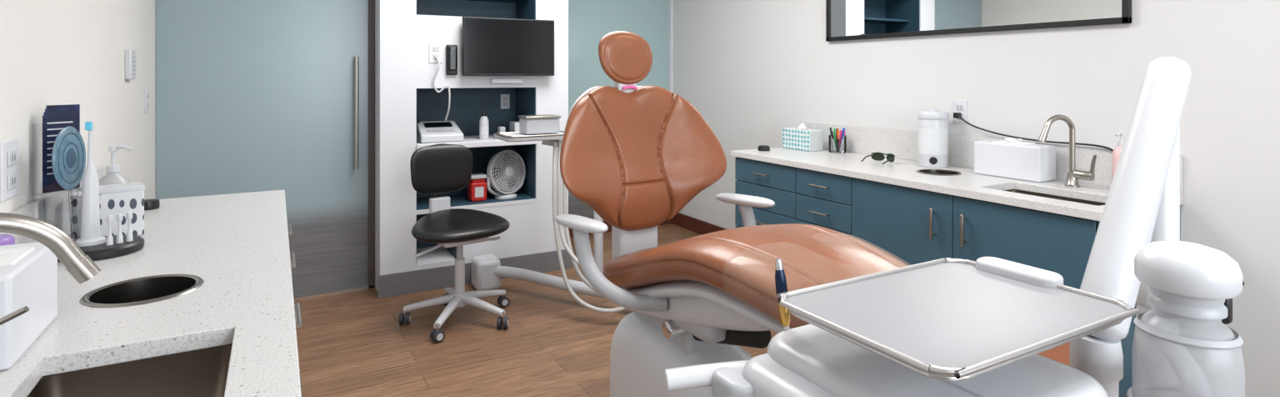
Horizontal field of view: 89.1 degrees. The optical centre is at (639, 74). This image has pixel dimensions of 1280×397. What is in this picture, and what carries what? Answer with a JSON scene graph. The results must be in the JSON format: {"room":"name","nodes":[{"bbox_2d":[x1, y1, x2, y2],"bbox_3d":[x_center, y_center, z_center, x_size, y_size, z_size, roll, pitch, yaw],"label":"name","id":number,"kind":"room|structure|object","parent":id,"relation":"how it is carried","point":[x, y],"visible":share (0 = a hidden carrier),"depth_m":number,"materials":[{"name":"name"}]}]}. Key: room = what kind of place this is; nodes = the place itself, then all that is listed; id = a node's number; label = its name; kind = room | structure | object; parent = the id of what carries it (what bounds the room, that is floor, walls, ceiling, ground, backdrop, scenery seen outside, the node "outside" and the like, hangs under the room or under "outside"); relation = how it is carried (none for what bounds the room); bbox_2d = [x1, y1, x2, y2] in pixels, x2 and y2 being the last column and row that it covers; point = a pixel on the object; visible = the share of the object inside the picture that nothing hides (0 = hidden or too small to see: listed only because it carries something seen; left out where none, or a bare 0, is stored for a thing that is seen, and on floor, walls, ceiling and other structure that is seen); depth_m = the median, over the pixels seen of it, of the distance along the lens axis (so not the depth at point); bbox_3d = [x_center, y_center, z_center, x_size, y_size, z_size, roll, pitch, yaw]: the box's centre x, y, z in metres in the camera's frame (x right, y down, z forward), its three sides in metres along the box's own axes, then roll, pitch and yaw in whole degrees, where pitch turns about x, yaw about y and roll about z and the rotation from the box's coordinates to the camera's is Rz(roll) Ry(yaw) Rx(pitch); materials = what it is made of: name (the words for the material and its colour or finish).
{"room":"dental clinic","nodes":[
{"label":"dental clinic","id":0,"kind":"room"},
{"bbox_2d":[0,0,155,213],"bbox_3d":[-1.306,0.025,0.999,0.100,2.750,6.420,0,0,-29],"label":"wall","id":1,"kind":"structure","parent":0,"point":[52,52],"depth_m":2.33,"materials":[{"name":"paint"}]},
{"bbox_2d":[0,138,18,202],"bbox_3d":[-1.622,0.243,1.676,0.012,0.150,0.120,0,0,-29],"label":"wall outlet","id":2,"kind":"object","parent":1,"relation":"attached to","point":[8,149],"visible":1,"depth_m":1.66,"materials":[{"name":"white plastic"}]},
{"bbox_2d":[7,149,17,166],"bbox_3d":[-1.619,0.213,1.677,0.005,0.039,0.058,0,0,-29],"label":"socket","id":3,"kind":"object","parent":2,"relation":"attached to","point":[12,153],"depth_m":1.67,"materials":[{"name":"white plastic"}]},
{"bbox_2d":[7,171,17,189],"bbox_3d":[-1.619,0.273,1.677,0.005,0.039,0.058,0,0,-29],"label":"socket","id":4,"kind":"object","parent":2,"relation":"attached to","point":[12,176],"depth_m":1.67,"materials":[{"name":"white plastic"}]},
{"bbox_2d":[0,165,104,244],"bbox_3d":[-1.158,0.427,0.861,0.017,0.145,3.836,0,0,-29],"label":"backsplash","id":5,"kind":"structure","parent":1,"relation":"attached to","point":[53,208],"depth_m":1.94,"materials":[{"name":"white stone"}]},
{"bbox_2d":[125,49,135,79],"bbox_3d":[-2.371,-0.050,3.027,0.026,0.140,0.120,0,0,-29],"label":"wall thermostat","id":6,"kind":"object","parent":1,"relation":"attached to","point":[130,54],"visible":1,"depth_m":2.98,"materials":[{"name":"white plastic"}]},
{"bbox_2d":[144,89,148,112],"bbox_3d":[-2.618,0.137,3.450,0.012,0.125,0.075,0,0,-29],"label":"switch plate","id":7,"kind":"object","parent":1,"relation":"attached to","point":[146,91],"visible":1,"depth_m":3.43,"materials":[{"name":"white plastic"}]},
{"bbox_2d":[293,223,778,396],"bbox_3d":[0.276,1.430,2.247,4.080,0.060,7.050,0,0,-29],"label":"floor","id":8,"kind":"structure","parent":0,"point":[353,342],"depth_m":3.39,"materials":[{"name":"brown wood"}]},
{"bbox_2d":[287,223,302,396],"bbox_3d":[-0.875,0.968,1.009,0.656,0.864,3.816,0,0,-29],"label":"vanity cabinet","id":9,"kind":"object","parent":8,"relation":"on","point":[297,306],"visible":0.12,"depth_m":1.73,"materials":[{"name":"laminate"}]},
{"bbox_2d":[0,165,301,396],"bbox_3d":[-0.890,0.445,1.012,0.633,0.180,3.836,0,0,-29],"label":"countertop","id":10,"kind":"structure","parent":9,"relation":"on","point":[237,243],"depth_m":1.43,"materials":[{"name":"white stone"}]},
{"bbox_2d":[0,241,57,369],"bbox_3d":[-1.208,0.407,1.178,0.175,0.184,0.277,0,0,-29],"label":"box","id":11,"kind":"object","parent":10,"relation":"on","point":[28,272],"visible":0.91,"depth_m":1.18,"materials":[{"name":"white plastic"}]},
{"bbox_2d":[0,234,14,245],"bbox_3d":[-1.372,0.420,1.363,0.090,0.157,0.090,0,0,-29],"label":"glove","id":12,"kind":"object","parent":11,"relation":"on","point":[5,239],"visible":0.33,"depth_m":1.37,"materials":[{"name":"plastic"}]},
{"bbox_2d":[0,212,100,324],"bbox_3d":[-0.960,0.352,0.931,0.290,0.294,0.123,0,0,-41],"label":"gooseneck faucet","id":13,"kind":"object","parent":10,"relation":"on","point":[79,265],"visible":1,"depth_m":1.01,"materials":[{"name":"silver metal"}]},
{"bbox_2d":[35,104,81,240],"bbox_3d":[-1.687,0.293,1.886,0.080,0.412,0.110,0,0,21],"label":"stand","id":14,"kind":"object","parent":10,"relation":"on","point":[55,117],"visible":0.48,"depth_m":1.86,"materials":[{"name":"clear plastic"}]},
{"bbox_2d":[70,191,81,237],"bbox_3d":[-1.736,0.434,2.042,0.074,0.130,0.074,0,0,-34],"label":"box","id":15,"kind":"object","parent":10,"relation":"on","point":[74,203],"visible":0.38,"depth_m":2.00,"materials":[{"name":"white plastic"}]},
{"bbox_2d":[51,120,144,261],"bbox_3d":[-1.522,0.314,1.831,0.200,0.371,0.200,0,0,-13],"label":"display","id":16,"kind":"object","parent":10,"relation":"on","point":[68,154],"visible":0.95,"depth_m":1.81,"materials":[{"name":"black plastic"}]},
{"bbox_2d":[99,144,133,184],"bbox_3d":[-1.825,0.370,2.256,0.113,0.257,0.108,0,0,-29],"label":"soap dispenser","id":17,"kind":"object","parent":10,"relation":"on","point":[113,176],"visible":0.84,"depth_m":2.24,"materials":[{"name":"grey plastic"}]},
{"bbox_2d":[99,181,144,235],"bbox_3d":[-1.619,0.421,2.027,0.114,0.155,0.094,0,0,-41],"label":"box","id":18,"kind":"object","parent":10,"relation":"on","point":[114,199],"visible":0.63,"depth_m":2.00,"materials":[{"name":"white plastic"}]},
{"bbox_2d":[26,343,232,396],"bbox_3d":[-0.769,0.613,0.930,0.338,0.154,0.723,0,0,-29],"label":"undermount sink","id":19,"kind":"object","parent":10,"relation":"in","point":[202,372],"visible":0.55,"depth_m":1.23,"materials":[{"name":"metal"}]},
{"bbox_2d":[79,273,204,307],"bbox_3d":[-1.152,0.598,1.512,0.230,0.205,0.230,0,0,-29],"label":"ring","id":20,"kind":"object","parent":10,"relation":"attached to","point":[142,290],"visible":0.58,"depth_m":1.57,"materials":[{"name":"metal"}]},
{"bbox_2d":[144,198,159,209],"bbox_3d":[-1.840,0.482,2.431,0.072,0.034,0.072,0,0,-29],"label":"holder","id":21,"kind":"object","parent":10,"relation":"on","point":[153,203],"visible":0.76,"depth_m":2.42,"materials":[{"name":"plastic"}]},
{"bbox_2d":[293,285,372,299],"bbox_3d":[-2.281,1.394,4.024,1.160,0.012,0.050,0,0,-29],"label":"threshold","id":22,"kind":"object","parent":8,"relation":"on","point":[362,287],"visible":0.21,"depth_m":4.17,"materials":[{"name":"silver metal"}]},
{"bbox_2d":[155,0,368,295],"bbox_3d":[-2.291,0.185,4.019,1.133,2.410,0.012,0,0,-29],"label":"glass","id":23,"kind":"object","parent":22,"relation":"on","point":[252,95],"visible":0.67,"depth_m":4.03,"materials":[{"name":"blue glass"}]},
{"bbox_2d":[354,56,359,169],"bbox_3d":[-1.834,0.245,4.206,0.026,0.730,0.026,0,0,-29],"label":"pull bar","id":24,"kind":"object","parent":23,"relation":"attached to","point":[356,58],"visible":1,"depth_m":4.20,"materials":[{"name":"silver metal"}]},
{"bbox_2d":[368,0,374,288],"bbox_3d":[-1.782,0.190,4.303,0.033,2.420,0.050,0,0,-29],"label":"door frame","id":25,"kind":"structure","parent":22,"relation":"on","point":[371,2],"depth_m":4.28,"materials":[{"name":"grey metal"}]},
{"bbox_2d":[398,143,509,342],"bbox_3d":[-1.032,0.905,3.738,0.633,0.990,0.638,0,0,-37],"label":"stool","id":26,"kind":"object","parent":8,"relation":"on","point":[440,168],"visible":1,"depth_m":3.73,"materials":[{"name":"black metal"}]},
{"bbox_2d":[374,0,568,291],"bbox_3d":[-1.282,0.026,4.767,1.280,2.748,0.890,0,0,-29],"label":"cabinet unit","id":27,"kind":"object","parent":8,"relation":"on","point":[404,30],"visible":0.59,"depth_m":4.44,"materials":[{"name":"white laminate"}]},
{"bbox_2d":[429,42,442,62],"bbox_3d":[-1.336,-0.147,4.255,0.085,0.135,0.010,0,0,-29],"label":"wall outlet","id":28,"kind":"object","parent":27,"relation":"attached to","point":[435,48],"visible":1,"depth_m":4.25,"materials":[{"name":"white plastic"}]},
{"bbox_2d":[432,45,439,50],"bbox_3d":[-1.335,-0.174,4.253,0.041,0.035,0.004,0,0,-29],"label":"socket","id":29,"kind":"object","parent":28,"relation":"attached to","point":[434,47],"depth_m":4.25,"materials":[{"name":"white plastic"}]},
{"bbox_2d":[432,54,439,59],"bbox_3d":[-1.335,-0.120,4.253,0.041,0.035,0.004,0,0,-29],"label":"socket","id":30,"kind":"object","parent":28,"relation":"attached to","point":[433,55],"depth_m":4.25,"materials":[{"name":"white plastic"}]},
{"bbox_2d":[432,55,450,120],"bbox_3d":[-1.292,0.090,4.267,0.075,0.427,0.120,0,0,28],"label":"power cable","id":31,"kind":"object","parent":28,"relation":"attached to","point":[436,57],"visible":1,"depth_m":4.25,"materials":[{"name":"white plastic"}]},
{"bbox_2d":[416,120,463,143],"bbox_3d":[-1.366,0.383,4.416,0.280,0.126,0.239,0,0,-29],"label":"printer","id":32,"kind":"object","parent":27,"relation":"on","point":[432,131],"visible":0.91,"depth_m":4.36,"materials":[{"name":"white plastic"}]},
{"bbox_2d":[445,45,457,74],"bbox_3d":[-1.239,-0.100,4.287,0.072,0.200,0.050,0,0,-29],"label":"holder","id":33,"kind":"object","parent":27,"relation":"attached to","point":[451,50],"visible":1,"depth_m":4.27,"materials":[{"name":"black plastic"}]},
{"bbox_2d":[377,249,570,298],"bbox_3d":[-1.075,1.330,4.401,1.308,0.140,0.012,0,0,-29],"label":"baseboard","id":34,"kind":"structure","parent":27,"relation":"attached to","point":[415,281],"depth_m":4.27,"materials":[{"name":"grey plastic"}]},
{"bbox_2d":[416,198,535,214],"bbox_3d":[-1.195,0.889,4.587,0.815,0.025,0.430,0,0,-29],"label":"shelf","id":35,"kind":"object","parent":27,"relation":"attached to","point":[422,204],"depth_m":4.46,"materials":[{"name":"white laminate"}]},
{"bbox_2d":[416,15,535,88],"bbox_3d":[-1.195,-0.152,4.587,0.815,0.476,0.430,0,0,-29],"label":"wall panel","id":36,"kind":"object","parent":27,"relation":"on","point":[447,30],"depth_m":4.29,"materials":[{"name":"paint"}]},
{"bbox_2d":[416,134,537,149],"bbox_3d":[-1.188,0.466,4.574,0.815,0.038,0.460,0,0,-29],"label":"shelf","id":37,"kind":"object","parent":27,"relation":"attached to","point":[469,140],"depth_m":4.43,"materials":[{"name":"white laminate"}]},
{"bbox_2d":[468,173,486,201],"bbox_3d":[-1.132,0.781,4.524,0.110,0.180,0.102,0,0,-29],"label":"sharps container","id":38,"kind":"object","parent":27,"relation":"on","point":[477,185],"visible":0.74,"depth_m":4.48,"materials":[{"name":"red plastic"}]},
{"bbox_2d":[479,110,489,139],"bbox_3d":[-1.091,0.348,4.548,0.065,0.195,0.065,0,0,-29],"label":"spray bottle","id":39,"kind":"object","parent":27,"relation":"on","point":[483,122],"visible":1,"depth_m":4.52,"materials":[{"name":"white plastic"}]},
{"bbox_2d":[468,0,524,3],"bbox_3d":[-1.227,-0.560,4.644,0.805,0.020,0.300,0,0,-29],"label":"shelf","id":40,"kind":"object","parent":27,"relation":"attached to","point":[469,1],"depth_m":4.85,"materials":[{"name":"blue laminate"}]},
{"bbox_2d":[493,126,514,138],"bbox_3d":[-0.964,0.406,4.619,0.140,0.080,0.080,0,0,-29],"label":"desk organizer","id":41,"kind":"object","parent":27,"relation":"on","point":[500,129],"visible":0.44,"depth_m":4.59,"materials":[{"name":"white plastic"}]},
{"bbox_2d":[500,94,509,108],"bbox_3d":[-1.021,0.200,4.925,0.070,0.110,0.010,0,0,-29],"label":"outlet","id":42,"kind":"object","parent":27,"relation":"attached to","point":[505,98],"visible":1,"depth_m":4.92,"materials":[{"name":"grey plastic"}]},
{"bbox_2d":[486,150,525,199],"bbox_3d":[-0.960,0.702,4.646,0.140,0.338,0.325,0,0,41],"label":"desk fan","id":43,"kind":"object","parent":27,"relation":"on","point":[506,170],"visible":1,"depth_m":4.62,"materials":[{"name":"white plastic"}]},
{"bbox_2d":[490,78,523,83],"bbox_3d":[-0.917,0.040,4.474,0.220,0.030,0.040,0,0,-29],"label":"cable tray","id":44,"kind":"object","parent":27,"relation":"attached to","point":[492,80],"depth_m":4.45,"materials":[{"name":"white plastic"}]},
{"bbox_2d":[462,16,554,83],"bbox_3d":[-0.901,-0.165,4.456,0.640,0.440,0.086,0,0,-29],"label":"wall monitor","id":45,"kind":"object","parent":27,"relation":"attached to","point":[491,46],"visible":1,"depth_m":4.41,"materials":[{"name":"black plastic"}]},
{"bbox_2d":[510,121,519,131],"bbox_3d":[-0.879,0.393,4.713,0.100,0.106,0.120,0,0,-29],"label":"carton","id":46,"kind":"object","parent":27,"relation":"on","point":[514,126],"visible":0.32,"depth_m":4.65,"materials":[{"name":"white cardboard"}]},
{"bbox_2d":[471,114,626,312],"bbox_3d":[-0.539,0.823,3.892,1.412,1.155,0.487,0,0,26],"label":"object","id":47,"kind":"object","parent":8,"relation":"on","point":[487,271],"visible":0.59,"depth_m":3.87,"materials":[{"name":"white plastic"}]},
{"bbox_2d":[568,0,668,217],"bbox_3d":[-0.325,0.190,5.831,1.420,2.420,0.012,0,0,-29],"label":"glass","id":48,"kind":"object","parent":8,"relation":"on","point":[589,21],"visible":0.11,"depth_m":5.81,"materials":[{"name":"teal glass"}]},
{"bbox_2d":[555,30,907,396],"bbox_3d":[0.286,0.608,2.162,0.836,1.584,1.389,0,0,-33],"label":"dental chair","id":49,"kind":"object","parent":8,"relation":"on","point":[636,155],"visible":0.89,"depth_m":2.27,"materials":[{"name":"leather"}]},
{"bbox_2d":[560,85,726,230],"bbox_3d":[-0.010,0.330,2.613,0.770,0.572,0.231,0,0,-33],"label":"backrest cushion","id":50,"kind":"object","parent":49,"relation":"on","point":[636,155],"depth_m":2.58,"materials":[{"name":"leather"}]},
{"bbox_2d":[603,223,907,328],"bbox_3d":[0.341,0.631,2.079,0.570,0.321,1.175,0,0,-33],"label":"seat cushion","id":51,"kind":"object","parent":49,"relation":"on","point":[722,278],"depth_m":1.87,"materials":[{"name":"leather"}]},
{"bbox_2d":[664,56,1191,396],"bbox_3d":[0.663,0.680,1.311,1.142,1.439,0.547,0,0,-29],"label":"dental delivery unit","id":52,"kind":"object","parent":8,"relation":"on","point":[946,327],"visible":0.98,"depth_m":1.21,"materials":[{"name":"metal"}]},
{"bbox_2d":[777,256,1139,380],"bbox_3d":[0.585,0.460,1.198,0.583,0.120,0.379,0,0,-29],"label":"tray","id":53,"kind":"object","parent":52,"relation":"on","point":[987,318],"depth_m":1.15,"materials":[{"name":"metal"}]},
{"bbox_2d":[1126,240,1244,396],"bbox_3d":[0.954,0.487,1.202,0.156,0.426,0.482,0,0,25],"label":"water bottle","id":54,"kind":"object","parent":52,"relation":"attached to","point":[1183,346],"visible":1,"depth_m":1.01,"materials":[{"name":"white plastic"}]},
{"bbox_2d":[735,156,1180,396],"bbox_3d":[1.420,0.970,3.489,0.663,0.860,2.185,0,0,-29],"label":"base cabinet","id":55,"kind":"object","parent":8,"relation":"on","point":[912,226],"visible":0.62,"depth_m":3.06,"materials":[{"name":"blue wood"}]},
{"bbox_2d":[730,121,1183,220],"bbox_3d":[1.424,0.432,3.497,0.647,0.205,2.215,0,0,-29],"label":"countertop","id":56,"kind":"structure","parent":55,"relation":"on","point":[861,141],"depth_m":3.21,"materials":[{"name":"white stone"}]},
{"bbox_2d":[757,145,769,150],"bbox_3d":[0.820,0.482,4.301,0.080,0.033,0.080,0,0,-29],"label":"door stop","id":57,"kind":"object","parent":56,"relation":"on","point":[761,147],"visible":1,"depth_m":4.27,"materials":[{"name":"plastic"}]},
{"bbox_2d":[782,122,823,151],"bbox_3d":[1.096,0.411,4.382,0.120,0.176,0.260,0,0,-29],"label":"tissue box","id":58,"kind":"object","parent":56,"relation":"on","point":[801,137],"visible":1,"depth_m":4.31,"materials":[{"name":"cardboard"}]},
{"bbox_2d":[828,126,846,153],"bbox_3d":[1.277,0.419,4.202,0.110,0.161,0.110,0,0,-29],"label":"pen cup","id":59,"kind":"object","parent":56,"relation":"on","point":[837,142],"visible":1,"depth_m":4.18,"materials":[{"name":"clear plastic"}]},
{"bbox_2d":[860,152,894,164],"bbox_3d":[1.354,0.469,3.682,0.145,0.048,0.155,0,0,-39],"label":"sunglasses","id":60,"kind":"object","parent":56,"relation":"on","point":[876,156],"visible":1,"depth_m":3.73,"materials":[{"name":"black plastic"}]},
{"bbox_2d":[916,108,949,167],"bbox_3d":[1.611,0.343,3.576,0.160,0.313,0.160,0,0,-29],"label":"wipes canister","id":61,"kind":"object","parent":56,"relation":"on","point":[932,123],"visible":1,"depth_m":3.51,"materials":[{"name":"white plastic"}]},
{"bbox_2d":[915,168,961,175],"bbox_3d":[1.533,0.598,3.337,0.216,0.205,0.216,0,0,-29],"label":"ring","id":62,"kind":"object","parent":56,"relation":"in","point":[927,171],"visible":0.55,"depth_m":3.40,"materials":[{"name":"metal"}]},
{"bbox_2d":[974,137,1055,182],"bbox_3d":[1.833,0.405,3.190,0.140,0.189,0.330,0,0,-29],"label":"box","id":63,"kind":"object","parent":56,"relation":"on","point":[1010,157],"visible":1,"depth_m":3.12,"materials":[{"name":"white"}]},
{"bbox_2d":[957,115,1113,150],"bbox_3d":[1.953,0.356,3.147,0.036,0.279,0.906,0,0,-28],"label":"power cord","id":64,"kind":"object","parent":56,"relation":"on","point":[958,116],"visible":0.55,"depth_m":3.19,"materials":[{"name":"black plastic"}]},
{"bbox_2d":[1003,189,1104,205],"bbox_3d":[1.755,0.603,2.768,0.318,0.134,0.538,0,0,-29],"label":"undermount sink","id":65,"kind":"object","parent":56,"relation":"in","point":[1055,197],"visible":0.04,"depth_m":2.88,"materials":[{"name":"metal"}]},
{"bbox_2d":[1038,114,1097,186],"bbox_3d":[1.903,0.338,2.915,0.224,0.322,0.111,0,0,18],"label":"gooseneck faucet","id":66,"kind":"object","parent":56,"relation":"on","point":[1073,175],"visible":1,"depth_m":2.91,"materials":[{"name":"silver metal"}]},
{"bbox_2d":[1111,131,1124,181],"bbox_3d":[2.036,0.369,2.748,0.066,0.260,0.066,0,0,16],"label":"soap bottle","id":67,"kind":"object","parent":56,"relation":"on","point":[1116,153],"visible":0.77,"depth_m":2.74,"materials":[{"name":"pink plastic"}]},
{"bbox_2d":[1037,341,1069,364],"bbox_3d":[1.290,1.127,2.096,0.565,0.547,0.560,0,0,31],"label":"stool","id":68,"kind":"object","parent":8,"relation":"on","point":[1060,353],"visible":0.06,"depth_m":2.05,"materials":[{"name":"orange leather"}]},
{"bbox_2d":[673,0,1279,396],"bbox_3d":[2.011,0.025,3.221,0.100,2.750,7.050,0,0,-29],"label":"wall","id":69,"kind":"structure","parent":0,"point":[753,70],"depth_m":3.14,"materials":[{"name":"paint"}]},
{"bbox_2d":[568,216,672,237],"bbox_3d":[-0.314,1.330,5.801,1.390,0.140,0.045,0,0,-29],"label":"baseboard","id":70,"kind":"structure","parent":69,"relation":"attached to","point":[667,222],"depth_m":5.79,"materials":[{"name":"brown wood"}]},
{"bbox_2d":[668,0,673,92],"bbox_3d":[0.292,0.190,6.149,0.028,2.420,0.038,0,0,-29],"label":"door frame","id":71,"kind":"structure","parent":69,"relation":"in","point":[670,2],"depth_m":6.13,"materials":[{"name":"white paint"}]},
{"bbox_2d":[672,212,726,234],"bbox_3d":[0.716,1.340,5.407,0.020,0.120,1.730,0,0,-29],"label":"baseboard","id":72,"kind":"structure","parent":69,"relation":"attached to","point":[693,224],"depth_m":5.79,"materials":[{"name":"brown wood"}]},
{"bbox_2d":[953,100,966,123],"bbox_3d":[1.754,0.200,3.564,0.012,0.125,0.080,0,0,-29],"label":"wall outlet","id":73,"kind":"object","parent":69,"relation":"attached to","point":[959,106],"visible":0.78,"depth_m":3.56,"materials":[{"name":"white plastic"}]},
{"bbox_2d":[953,112,961,118],"bbox_3d":[1.734,0.220,3.553,0.032,0.030,0.030,0,0,-29],"label":"plug","id":74,"kind":"object","parent":73,"relation":"attached to","point":[955,114],"visible":1,"depth_m":3.54,"materials":[{"name":"black plastic"}]},
{"bbox_2d":[955,104,963,109],"bbox_3d":[1.752,0.175,3.563,0.005,0.032,0.038,0,0,-29],"label":"socket","id":75,"kind":"object","parent":73,"relation":"attached to","point":[958,107],"depth_m":3.56,"materials":[{"name":"white plastic"}]},
{"bbox_2d":[825,0,1131,41],"bbox_3d":[1.708,-0.628,3.625,0.027,0.803,1.790,0,0,-29],"label":"framed mirror","id":76,"kind":"object","parent":69,"relation":"attached to","point":[846,20],"visible":1,"depth_m":3.56,"materials":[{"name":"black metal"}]},
{"bbox_2d":[802,121,1183,195],"bbox_3d":[1.699,0.415,3.651,0.017,0.170,2.215,0,0,-29],"label":"backsplash","id":77,"kind":"structure","parent":69,"relation":"attached to","point":[866,140],"depth_m":3.58,"materials":[{"name":"white stone"}]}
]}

